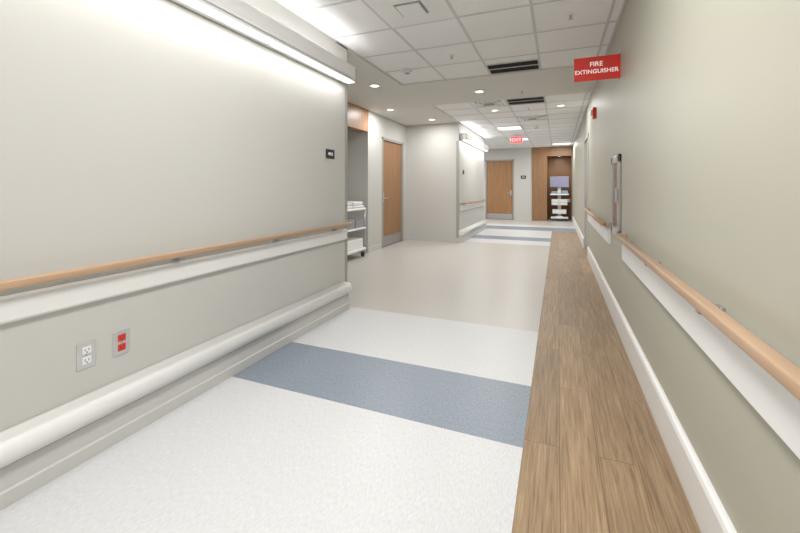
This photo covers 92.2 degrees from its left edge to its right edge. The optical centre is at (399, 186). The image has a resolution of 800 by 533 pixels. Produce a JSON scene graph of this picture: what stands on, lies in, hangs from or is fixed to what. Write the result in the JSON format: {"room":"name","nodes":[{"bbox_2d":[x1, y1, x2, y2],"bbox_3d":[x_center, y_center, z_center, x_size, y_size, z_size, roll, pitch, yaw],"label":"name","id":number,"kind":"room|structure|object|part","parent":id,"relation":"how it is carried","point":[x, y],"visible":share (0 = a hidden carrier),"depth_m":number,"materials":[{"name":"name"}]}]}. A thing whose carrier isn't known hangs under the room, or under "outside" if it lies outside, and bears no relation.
{"room":"hospital interior","nodes":[
{"label":"hospital interior","id":0,"kind":"room"},
{"bbox_2d":[0,0,346,430],"bbox_3d":[-2.084,-0.110,0.612,0.200,2.720,7.550,0,0,22],"label":"wall","id":1,"kind":"structure","parent":0,"point":[129,129],"depth_m":2.07,"materials":[{"name":"grey paint"}]},
{"bbox_2d":[76,339,95,371],"bbox_3d":[-1.477,0.792,1.814,0.010,0.124,0.080,0,0,22],"label":"wall outlet","id":2,"kind":"object","parent":1,"relation":"attached to","point":[86,351],"visible":1,"depth_m":1.81,"materials":[{"name":"white plastic"}]},
{"bbox_2d":[82,345,90,354],"bbox_3d":[-1.475,0.768,1.813,0.004,0.034,0.038,0,0,22],"label":"receptacle","id":3,"kind":"object","parent":2,"relation":"attached to","point":[86,349],"depth_m":1.81,"materials":[{"name":"white plastic"}]},
{"bbox_2d":[82,355,90,364],"bbox_3d":[-1.475,0.816,1.813,0.004,0.034,0.038,0,0,22],"label":"receptacle","id":4,"kind":"object","parent":2,"relation":"attached to","point":[86,359],"depth_m":1.81,"materials":[{"name":"white plastic"}]},
{"bbox_2d":[113,328,129,356],"bbox_3d":[-1.417,0.790,1.960,0.010,0.124,0.080,0,0,22],"label":"wall outlet","id":5,"kind":"object","parent":1,"relation":"attached to","point":[121,338],"visible":1,"depth_m":1.96,"materials":[{"name":"plastic"}]},
{"bbox_2d":[118,333,125,341],"bbox_3d":[-1.415,0.766,1.960,0.004,0.034,0.038,0,0,22],"label":"receptacle","id":6,"kind":"object","parent":5,"relation":"attached to","point":[121,336],"depth_m":1.96,"materials":[{"name":"red plastic"}]},
{"bbox_2d":[118,342,125,351],"bbox_3d":[-1.415,0.814,1.960,0.004,0.034,0.038,0,0,22],"label":"receptacle","id":7,"kind":"object","parent":5,"relation":"attached to","point":[121,345],"depth_m":1.96,"materials":[{"name":"red plastic"}]},
{"bbox_2d":[0,222,351,324],"bbox_3d":[-1.942,0.455,0.580,0.087,0.181,7.400,0,0,22],"label":"handrail","id":8,"kind":"object","parent":1,"relation":"attached to","point":[25,297],"visible":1,"depth_m":2.00,"materials":[{"name":"white plastic"}]},
{"bbox_2d":[0,281,351,510],"bbox_3d":[-1.956,1.113,0.521,0.105,0.274,7.480,0,0,22],"label":"bumper cover","id":9,"kind":"object","parent":1,"relation":"attached to","point":[35,451],"visible":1,"depth_m":1.96,"materials":[{"name":"grey plastic"}]},
{"bbox_2d":[170,0,355,83],"bbox_3d":[-1.461,-1.142,1.669,0.150,0.156,4.980,0,0,22],"label":"wall light","id":10,"kind":"object","parent":1,"relation":"attached to","point":[238,16],"visible":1,"depth_m":2.80,"materials":[{"name":"white plastic"}]},
{"bbox_2d":[326,149,334,158],"bbox_3d":[-0.681,-0.322,3.760,0.007,0.090,0.150,0,0,22],"label":"room sign","id":11,"kind":"object","parent":1,"relation":"attached to","point":[330,154],"visible":1,"depth_m":3.76,"materials":[{"name":"plastic"}]},
{"bbox_2d":[345,88,458,281],"bbox_3d":[0.356,-0.100,6.372,0.063,2.700,5.050,0,0,22],"label":"trim","id":12,"kind":"structure","parent":1,"relation":"attached to","point":[457,142],"depth_m":4.05,"materials":[{"name":"paint"}]},
{"bbox_2d":[0,219,700,532],"bbox_3d":[-0.581,1.250,6.885,7.700,0.001,20.300,0,0,22],"label":"floor","id":13,"kind":"structure","parent":0,"point":[487,382],"depth_m":1.99,"materials":[{"name":"white tile"}]},
{"bbox_2d":[347,201,365,256],"bbox_3d":[-1.052,0.755,6.660,0.600,0.990,0.925,0,0,22],"label":"cart","id":14,"kind":"object","parent":13,"relation":"on","point":[354,244],"visible":0.32,"depth_m":6.67,"materials":[{"name":"white plastic"}]},
{"bbox_2d":[347,207,365,211],"bbox_3d":[-1.056,0.390,6.648,0.600,0.040,0.900,0,0,22],"label":"shelf","id":15,"kind":"object","parent":14,"relation":"attached to","point":[349,209],"depth_m":6.61,"materials":[{"name":"white plastic"}]},
{"bbox_2d":[347,227,365,231],"bbox_3d":[-1.056,0.735,6.648,0.600,0.030,0.900,0,0,22],"label":"shelf","id":16,"kind":"object","parent":14,"relation":"attached to","point":[350,229],"depth_m":6.60,"materials":[{"name":"white plastic"}]},
{"bbox_2d":[347,247,365,254],"bbox_3d":[-1.056,1.105,6.648,0.600,0.050,0.900,0,0,22],"label":"shelf","id":17,"kind":"object","parent":14,"relation":"attached to","point":[357,249],"depth_m":6.62,"materials":[{"name":"white plastic"}]},
{"bbox_3d":[-0.634,0.750,6.940,0.024,0.720,0.024,0,0,22],"label":"post","id":18,"kind":"part","parent":14,"relation":"part of","materials":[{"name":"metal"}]},
{"bbox_2d":[550,176,569,220],"bbox_3d":[5.935,0.430,14.286,0.700,1.640,0.560,0,0,22],"label":"cart","id":19,"kind":"object","parent":13,"relation":"on","point":[559,181],"visible":1,"depth_m":14.19,"materials":[{"name":"white plastic"}]},
{"bbox_2d":[550,177,567,186],"bbox_3d":[5.901,-0.190,14.256,0.620,0.360,0.003,0,0,22],"label":"screen","id":20,"kind":"object","parent":19,"relation":"on","point":[554,181],"depth_m":14.26,"materials":[{"name":"purple glass"}]},
{"bbox_3d":[5.909,0.560,14.275,0.540,0.220,0.340,0,0,22],"label":"drawer","id":21,"kind":"part","parent":19,"relation":"part of","materials":[{"name":"white plastic"}]},
{"bbox_2d":[347,111,405,252],"bbox_3d":[-1.285,-0.110,7.039,1.080,2.720,4.950,0,0,22],"label":"wall","id":22,"kind":"structure","parent":0,"point":[364,149],"depth_m":7.42,"materials":[{"name":"grey paint"}]},
{"bbox_2d":[347,102,368,131],"bbox_3d":[-1.072,-1.245,6.384,0.212,0.410,2.000,0,0,22],"label":"header","id":23,"kind":"object","parent":22,"relation":"attached to","point":[357,117],"visible":0.36,"depth_m":6.90,"materials":[{"name":"brown wood"}]},
{"bbox_2d":[383,140,400,246],"bbox_3d":[-0.194,0.136,8.402,0.045,2.212,1.060,0,0,22],"label":"leaf","id":24,"kind":"object","parent":22,"relation":"attached to","point":[391,151],"visible":0.64,"depth_m":8.36,"materials":[{"name":"brown wood"}]},
{"bbox_2d":[383,232,400,245],"bbox_3d":[-0.172,1.130,8.393,0.003,0.200,1.020,0,0,22],"label":"kick plate","id":25,"kind":"object","parent":24,"relation":"attached to","point":[396,237],"visible":1,"depth_m":8.36,"materials":[{"name":"metal"}]},
{"bbox_2d":[382,137,402,247],"bbox_3d":[-0.200,0.115,8.404,0.132,2.270,1.160,0,0,22],"label":"frame","id":26,"kind":"object","parent":22,"relation":"attached to","point":[383,138],"visible":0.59,"depth_m":8.87,"materials":[{"name":"paint"}]},
{"bbox_2d":[406,123,449,237],"bbox_3d":[0.590,-0.110,9.053,1.260,2.720,0.200,0,0,22],"label":"wall","id":27,"kind":"structure","parent":0,"point":[427,146],"depth_m":8.92,"materials":[{"name":"grey paint"}]},
{"bbox_2d":[368,236,458,252],"bbox_3d":[-0.203,1.200,6.595,1.260,0.100,4.950,0,0,22],"label":"baseboard","id":28,"kind":"structure","parent":27,"relation":"attached to","point":[420,238],"depth_m":8.80,"materials":[{"name":"grey plastic"}]},
{"bbox_2d":[278,0,623,148],"bbox_3d":[-0.619,-1.520,6.793,7.700,0.100,20.500,0,0,22],"label":"ceiling","id":29,"kind":"structure","parent":0,"point":[354,17],"depth_m":3.92,"materials":[{"name":"tile"}]},
{"bbox_2d":[368,84,380,87],"bbox_3d":[-0.361,-1.445,5.498,0.180,0.010,0.180,0,0,22],"label":"recessed light","id":30,"kind":"object","parent":29,"relation":"in","point":[369,85],"visible":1,"depth_m":5.47,"materials":[{"name":"white plastic"}]},
{"bbox_2d":[401,68,412,73],"bbox_3d":[0.088,-1.445,4.827,0.150,0.050,0.150,0,0,22],"label":"smoke detector","id":31,"kind":"object","parent":29,"relation":"attached to","point":[404,70],"visible":1,"depth_m":4.79,"materials":[{"name":"white plastic"}]},
{"bbox_2d":[364,0,454,27],"bbox_3d":[0.093,-1.459,3.166,0.590,0.022,0.590,0,0,22],"label":"air diffuser","id":32,"kind":"object","parent":29,"relation":"in","point":[397,13],"depth_m":3.19,"materials":[{"name":"white metal"}]},
{"bbox_2d":[275,0,626,148],"bbox_3d":[1.396,-1.468,5.459,2.560,0.005,19.160,0,0,22],"label":"grid","id":33,"kind":"object","parent":29,"relation":"attached to","point":[530,4],"depth_m":3.91,"materials":[{"name":"white metal"}]},
{"bbox_2d":[473,90,484,92],"bbox_3d":[1.202,-1.445,5.830,0.180,0.010,0.180,0,0,22],"label":"recessed light","id":34,"kind":"object","parent":29,"relation":"in","point":[475,91],"visible":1,"depth_m":5.80,"materials":[{"name":"white plastic"}]},
{"bbox_2d":[470,99,507,107],"bbox_3d":[1.570,-1.458,6.765,0.570,0.024,0.570,0,0,22],"label":"air diffuser","id":35,"kind":"object","parent":29,"relation":"in","point":[487,103],"depth_m":6.75,"materials":[{"name":"white metal"}]},
{"bbox_2d":[495,126,522,130],"bbox_3d":[2.727,-1.464,9.587,0.610,0.012,0.610,0,0,22],"label":"recessed light","id":36,"kind":"object","parent":29,"relation":"in","point":[506,127],"visible":0.99,"depth_m":9.63,"materials":[{"name":"white plastic"}]},
{"bbox_2d":[485,58,539,74],"bbox_3d":[1.381,-1.463,4.697,0.600,0.014,0.404,0,0,22],"label":"return grille","id":37,"kind":"object","parent":29,"relation":"in","point":[530,64],"depth_m":4.68,"materials":[{"name":"black metal"}]},
{"bbox_2d":[511,134,522,143],"bbox_3d":[3.260,-1.345,10.768,0.320,0.250,0.060,0,0,22],"label":"exit sign","id":38,"kind":"object","parent":29,"relation":"hanging from","point":[518,139],"visible":1,"depth_m":10.74,"materials":[{"name":"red plastic"}]},
{"bbox_2d":[506,96,544,104],"bbox_3d":[2.132,-1.463,6.529,0.600,0.014,0.484,0,0,22],"label":"return grille","id":39,"kind":"object","parent":29,"relation":"in","point":[529,100],"depth_m":6.53,"materials":[{"name":"black metal"}]},
{"bbox_2d":[517,115,546,121],"bbox_3d":[2.828,-1.458,8.227,0.570,0.024,0.570,0,0,22],"label":"air diffuser","id":40,"kind":"object","parent":29,"relation":"in","point":[527,118],"depth_m":8.14,"materials":[{"name":"white metal"}]},
{"bbox_2d":[551,143,570,144],"bbox_3d":[5.476,-1.464,13.075,0.610,0.012,0.610,0,0,22],"label":"recessed light","id":41,"kind":"object","parent":29,"relation":"in","point":[551,143],"visible":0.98,"depth_m":12.95,"materials":[{"name":"white plastic"}]},
{"bbox_2d":[566,13,574,19],"bbox_3d":[1.459,-1.452,3.293,0.070,0.036,0.070,0,0,22],"label":"sprinkler head","id":42,"kind":"object","parent":29,"relation":"attached to","point":[570,15],"visible":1,"depth_m":3.29},
{"bbox_2d":[450,122,483,237],"bbox_3d":[1.834,-0.110,10.164,0.200,2.720,3.200,0,0,22],"label":"wall","id":43,"kind":"structure","parent":0,"point":[471,158],"depth_m":9.28,"materials":[{"name":"grey paint"}]},
{"bbox_2d":[460,199,485,210],"bbox_3d":[1.967,0.455,10.110,0.087,0.181,3.000,0,0,22],"label":"handrail","id":44,"kind":"object","parent":43,"relation":"attached to","point":[468,205],"visible":1,"depth_m":9.73,"materials":[{"name":"white plastic"}]},
{"bbox_2d":[459,220,486,242],"bbox_3d":[1.975,1.113,10.106,0.105,0.274,3.200,0,0,22],"label":"bumper cover","id":45,"kind":"object","parent":43,"relation":"attached to","point":[470,231],"visible":1,"depth_m":9.59,"materials":[{"name":"grey plastic"}]},
{"bbox_2d":[460,133,488,150],"bbox_3d":[2.000,-1.142,10.107,0.150,0.156,3.020,0,0,22],"label":"wall light","id":46,"kind":"object","parent":43,"relation":"attached to","point":[464,137],"visible":1,"depth_m":9.53,"materials":[{"name":"white plastic"}]},
{"bbox_2d":[337,42,597,137],"bbox_3d":[-0.152,-1.460,8.195,7.500,0.020,8.350,0,0,22],"label":"ceiling","id":47,"kind":"structure","parent":0,"point":[413,103],"depth_m":5.79,"materials":[{"name":"white paint"}]},
{"bbox_2d":[484,146,572,219],"bbox_3d":[2.876,-0.110,15.314,7.700,2.720,0.200,0,0,22],"label":"wall","id":48,"kind":"structure","parent":0,"point":[522,157],"depth_m":14.52,"materials":[{"name":"grey paint"}]},
{"bbox_2d":[485,159,513,219],"bbox_3d":[3.849,0.100,14.865,1.080,2.300,0.132,0,0,22],"label":"frame","id":49,"kind":"object","parent":48,"relation":"attached to","point":[507,159],"visible":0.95,"depth_m":14.99,"materials":[{"name":"paint"}]},
{"bbox_2d":[487,161,512,219],"bbox_3d":[3.848,0.121,14.864,0.980,2.242,0.045,0,0,22],"label":"leaf","id":50,"kind":"object","parent":48,"relation":"attached to","point":[499,173],"visible":1,"depth_m":14.83,"materials":[{"name":"brown wood"}]},
{"bbox_2d":[487,213,511,218],"bbox_3d":[3.839,1.130,14.841,0.940,0.200,0.004,0,0,22],"label":"kick plate","id":51,"kind":"object","parent":50,"relation":"attached to","point":[489,215],"visible":1,"depth_m":14.84,"materials":[{"name":"metal"}]},
{"bbox_2d":[516,217,531,220],"bbox_3d":[2.096,1.200,15.520,6.100,0.100,0.010,0,0,22],"label":"baseboard","id":52,"kind":"structure","parent":48,"relation":"attached to","point":[517,218],"depth_m":14.48,"materials":[{"name":"grey plastic"}]},
{"bbox_2d":[532,146,571,220],"bbox_3d":[5.793,-0.110,14.561,1.470,2.720,1.080,0,0,22],"label":"alcove","id":53,"kind":"structure","parent":48,"relation":"attached to","point":[546,163],"depth_m":14.30,"materials":[{"name":"brown wood"}]},
{"bbox_2d":[571,147,571,221],"bbox_3d":[5.652,-0.100,14.024,1.125,2.700,0.020,0,0,22],"label":"niche","id":54,"kind":"object","parent":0,"point":[571,147],"depth_m":13.81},
{"bbox_2d":[573,0,799,532],"bbox_3d":[2.672,-0.110,4.935,0.200,2.720,19.160,0,0,22],"label":"wall","id":55,"kind":"structure","parent":0,"point":[702,113],"depth_m":1.34,"materials":[{"name":"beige paint"}]},
{"bbox_2d":[572,216,583,247],"bbox_3d":[4.979,1.147,10.858,0.026,0.207,6.450,0,0,22],"label":"baseboard","id":56,"kind":"structure","parent":55,"relation":"attached to","point":[580,235],"depth_m":9.57,"materials":[{"name":"white plastic"}]},
{"bbox_2d":[584,133,588,248],"bbox_3d":[3.586,0.150,7.284,0.132,2.200,1.100,0,0,22],"label":"frame","id":57,"kind":"object","parent":55,"relation":"attached to","point":[587,136],"visible":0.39,"depth_m":7.76,"materials":[{"name":"grey paint"}]},
{"bbox_2d":[586,140,587,249],"bbox_3d":[3.580,0.171,7.286,0.045,2.142,1.000,0,0,22],"label":"leaf","id":58,"kind":"object","parent":55,"relation":"attached to","point":[587,140],"visible":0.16,"depth_m":7.38,"materials":[{"name":"paint"}]},
{"bbox_2d":[590,107,595,118],"bbox_3d":[2.754,-1.050,5.485,0.074,0.150,0.120,0,0,22],"label":"fire alarm strobe","id":59,"kind":"object","parent":55,"relation":"attached to","point":[593,111],"visible":0.98,"depth_m":5.43,"materials":[{"name":"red plastic"}]},
{"bbox_2d":[574,53,619,81],"bbox_3d":[1.747,-1.055,3.423,0.365,0.210,0.060,0,0,22],"label":"fire extinguisher sign","id":60,"kind":"object","parent":55,"relation":"attached to","point":[607,66],"visible":1,"depth_m":3.42,"materials":[{"name":"red plastic"}]},
{"bbox_2d":[584,208,610,243],"bbox_3d":[2.652,0.473,5.262,0.087,0.218,2.850,0,0,22],"label":"handrail","id":61,"kind":"object","parent":55,"relation":"attached to","point":[603,228],"visible":0.98,"depth_m":4.38,"materials":[{"name":"white plastic"}]},
{"bbox_2d":[611,154,620,233],"bbox_3d":[2.034,0.080,3.489,0.205,0.730,0.510,0,0,22],"label":"fire extinguisher cabinet","id":62,"kind":"object","parent":55,"relation":"attached to","point":[616,160],"visible":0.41,"depth_m":3.48,"materials":[{"name":"grey metal"}]},
{"bbox_3d":[1.973,0.080,3.514,0.004,0.590,0.370,0,0,22],"label":"glass","id":63,"kind":"part","parent":62,"relation":"part of","materials":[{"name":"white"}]},
{"bbox_3d":[1.867,0.070,3.320,0.025,0.120,0.020,0,0,22],"label":"pull handle","id":64,"kind":"part","parent":62,"relation":"part of","materials":[{"name":"metal"}]},
{"bbox_2d":[587,247,736,532],"bbox_3d":[1.113,1.147,1.430,0.026,0.207,11.490,0,0,22],"label":"baseboard","id":65,"kind":"structure","parent":55,"relation":"attached to","point":[709,513],"depth_m":1.74,"materials":[{"name":"white plastic"}]},
{"bbox_2d":[614,233,799,458],"bbox_3d":[0.346,0.473,-0.358,0.087,0.218,7.400,0,0,22],"label":"handrail","id":66,"kind":"object","parent":55,"relation":"attached to","point":[770,382],"visible":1,"depth_m":1.07,"materials":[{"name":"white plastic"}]}
]}

